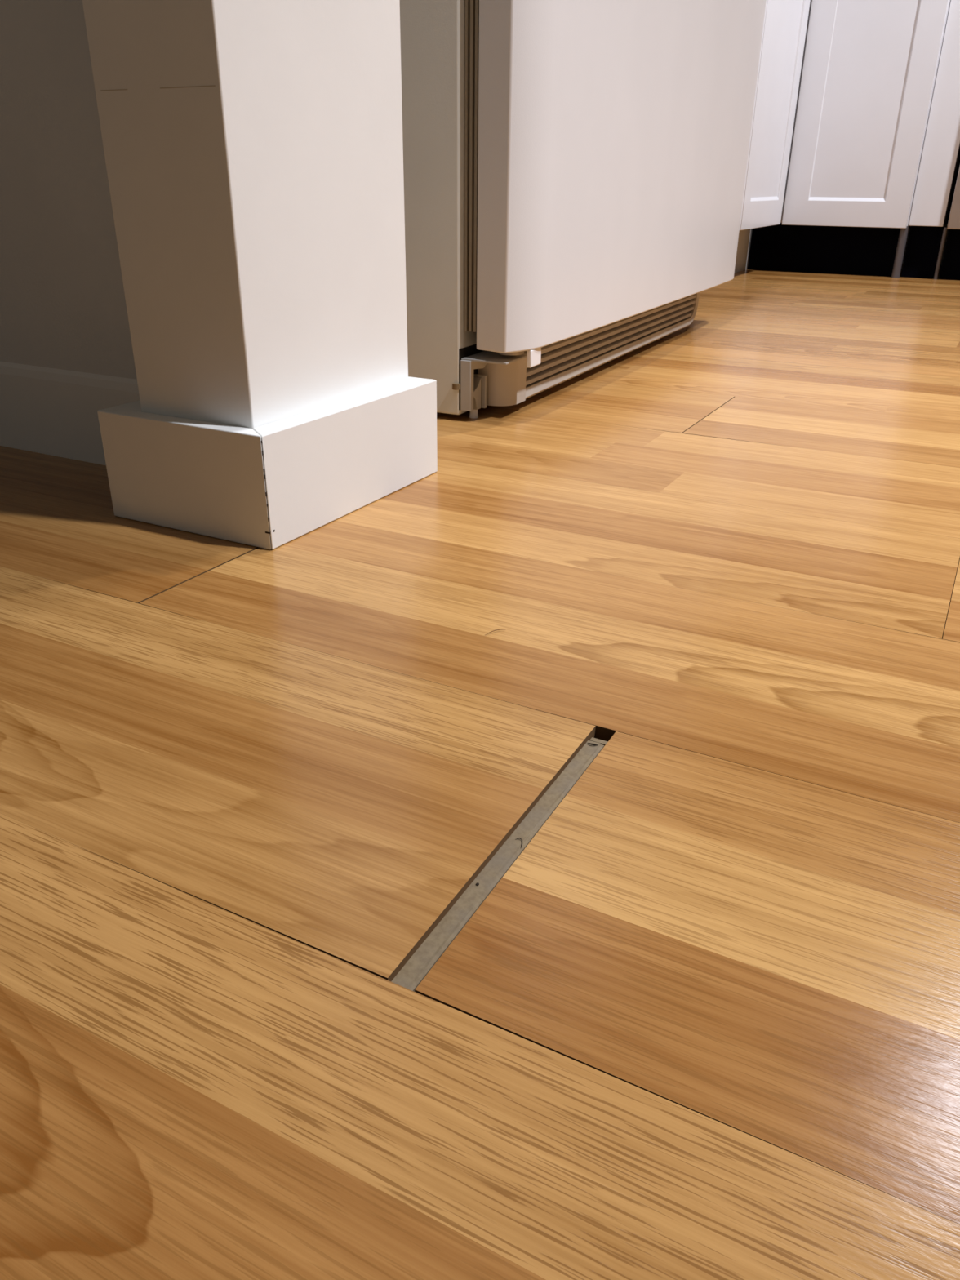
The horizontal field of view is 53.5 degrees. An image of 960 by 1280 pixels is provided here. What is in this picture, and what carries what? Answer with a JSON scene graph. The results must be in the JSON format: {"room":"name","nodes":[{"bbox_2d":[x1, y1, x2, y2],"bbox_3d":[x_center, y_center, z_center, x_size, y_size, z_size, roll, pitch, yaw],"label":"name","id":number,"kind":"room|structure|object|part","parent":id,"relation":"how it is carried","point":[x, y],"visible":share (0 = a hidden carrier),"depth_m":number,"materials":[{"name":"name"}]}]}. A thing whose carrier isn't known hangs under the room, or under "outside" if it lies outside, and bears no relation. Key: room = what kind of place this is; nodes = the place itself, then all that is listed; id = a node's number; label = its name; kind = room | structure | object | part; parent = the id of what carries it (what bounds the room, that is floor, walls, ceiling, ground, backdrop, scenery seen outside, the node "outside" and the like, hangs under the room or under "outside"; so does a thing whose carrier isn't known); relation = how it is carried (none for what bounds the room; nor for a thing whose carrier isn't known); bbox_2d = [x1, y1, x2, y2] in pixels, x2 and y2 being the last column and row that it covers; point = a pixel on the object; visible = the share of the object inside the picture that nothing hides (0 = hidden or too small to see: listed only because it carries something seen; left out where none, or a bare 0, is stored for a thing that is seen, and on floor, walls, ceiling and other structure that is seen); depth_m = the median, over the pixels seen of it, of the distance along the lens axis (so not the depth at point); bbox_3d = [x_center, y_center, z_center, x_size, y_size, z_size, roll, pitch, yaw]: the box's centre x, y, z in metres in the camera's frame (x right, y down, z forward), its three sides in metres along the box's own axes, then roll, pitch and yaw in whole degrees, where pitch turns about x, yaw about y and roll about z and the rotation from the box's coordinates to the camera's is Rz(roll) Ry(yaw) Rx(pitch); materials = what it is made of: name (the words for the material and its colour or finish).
{"room":"kitchen","nodes":[
{"label":"kitchen","id":0,"kind":"room"},
{"bbox_2d":[0,0,137,379],"bbox_3d":[-0.907,-1.405,0.685,1.628,2.400,0.100,14,29,25],"label":"wall","id":1,"kind":"structure","parent":0,"point":[63,306],"depth_m":0.79,"materials":[{"name":"paint"}]},
{"bbox_2d":[0,361,139,465],"bbox_3d":[-0.949,-0.344,1.152,1.612,0.083,0.002,14,29,25],"label":"baseboard","id":2,"kind":"structure","parent":1,"relation":"attached to","point":[52,411],"depth_m":0.89,"materials":[{"name":"paint"}]},
{"bbox_2d":[0,256,959,1279],"bbox_3d":[1.643,-0.298,1.230,6.144,0.020,4.730,14,29,25],"label":"floor","id":3,"kind":"structure","parent":0,"point":[265,1013],"depth_m":0.39,"materials":[{"name":"brown wood"}]},
{"bbox_2d":[81,0,437,549],"bbox_3d":[-0.153,-1.206,0.290,0.158,2.400,0.236,14,29,25],"label":"post","id":4,"kind":"object","parent":3,"relation":"on","point":[253,149],"visible":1,"depth_m":0.67,"materials":[{"name":"paint"}]},
{"bbox_2d":[400,0,766,417],"bbox_3d":[-0.039,-1.278,1.188,0.703,1.750,1.009,13,28,23],"label":"refrigerator","id":5,"kind":"object","parent":3,"relation":"on","point":[575,171],"visible":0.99,"depth_m":1.03,"materials":[{"name":"white metal"}]},
{"bbox_3d":[-0.005,-0.275,1.060,0.016,0.036,0.026,13,28,23],"label":"bracket plate","id":6,"kind":"part","parent":5,"relation":"part of","materials":[{"name":"metal"}]},
{"bbox_3d":[0.250,-1.244,1.048,0.060,1.660,1.006,13,28,23],"label":"door","id":7,"kind":"part","parent":5,"relation":"part of","materials":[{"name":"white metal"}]},
{"bbox_2d":[734,0,810,272],"bbox_3d":[0.332,-1.355,2.387,0.691,0.850,1.146,14,29,25],"label":"base cabinet","id":8,"kind":"object","parent":3,"relation":"on","point":[785,21],"visible":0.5,"depth_m":2.49,"materials":[{"name":"paint"}]},
{"bbox_3d":[0.511,-1.245,2.018,0.019,0.714,0.613,14,29,25],"label":"door","id":9,"kind":"part","parent":8,"relation":"part of","materials":[{"name":"paint"}]},
{"bbox_2d":[747,0,951,277],"bbox_3d":[1.137,-1.569,2.848,0.442,0.850,0.600,14,29,25],"label":"base cabinet","id":10,"kind":"object","parent":3,"relation":"on","point":[869,68],"visible":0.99,"depth_m":2.62,"materials":[{"name":"paint"}]},
{"bbox_3d":[1.041,-1.506,2.570,0.340,0.714,0.019,14,29,25],"label":"door","id":11,"kind":"part","parent":10,"relation":"part of","materials":[{"name":"paint"}]},
{"bbox_3d":[1.191,-1.099,2.699,0.023,0.134,0.023,14,29,25],"label":"leg","id":12,"kind":"part","parent":10,"relation":"part of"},
{"bbox_2d":[901,0,959,279],"bbox_3d":[1.380,-1.516,2.743,0.101,0.850,0.580,14,29,25],"label":"base cabinet","id":13,"kind":"object","parent":3,"relation":"on","point":[940,163],"visible":0.98,"depth_m":2.58,"materials":[{"name":"paint"}]},
{"bbox_3d":[1.287,-1.080,2.661,0.010,0.134,0.010,14,29,25],"label":"leg","id":14,"kind":"part","parent":13,"relation":"part of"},
{"bbox_2d":[938,165,959,279],"bbox_3d":[1.684,-1.438,2.587,0.600,0.850,0.602,14,29,25],"label":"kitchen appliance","id":15,"kind":"object","parent":3,"relation":"on","point":[950,267],"visible":1,"depth_m":2.65,"materials":[{"name":"metal"}]},
{"bbox_3d":[1.550,-1.386,2.332,0.600,0.714,0.030,14,29,25],"label":"panel","id":16,"kind":"part","parent":15,"relation":"part of","materials":[{"name":"metal"}]},
{"bbox_2d":[747,224,949,265],"bbox_3d":[2.596,-2.101,2.198,4.550,2.400,0.100,14,29,25],"label":"cabinet legs","id":17,"kind":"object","parent":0,"point":[945,225],"depth_m":3.16,"materials":[{"name":"paint"}]}
]}

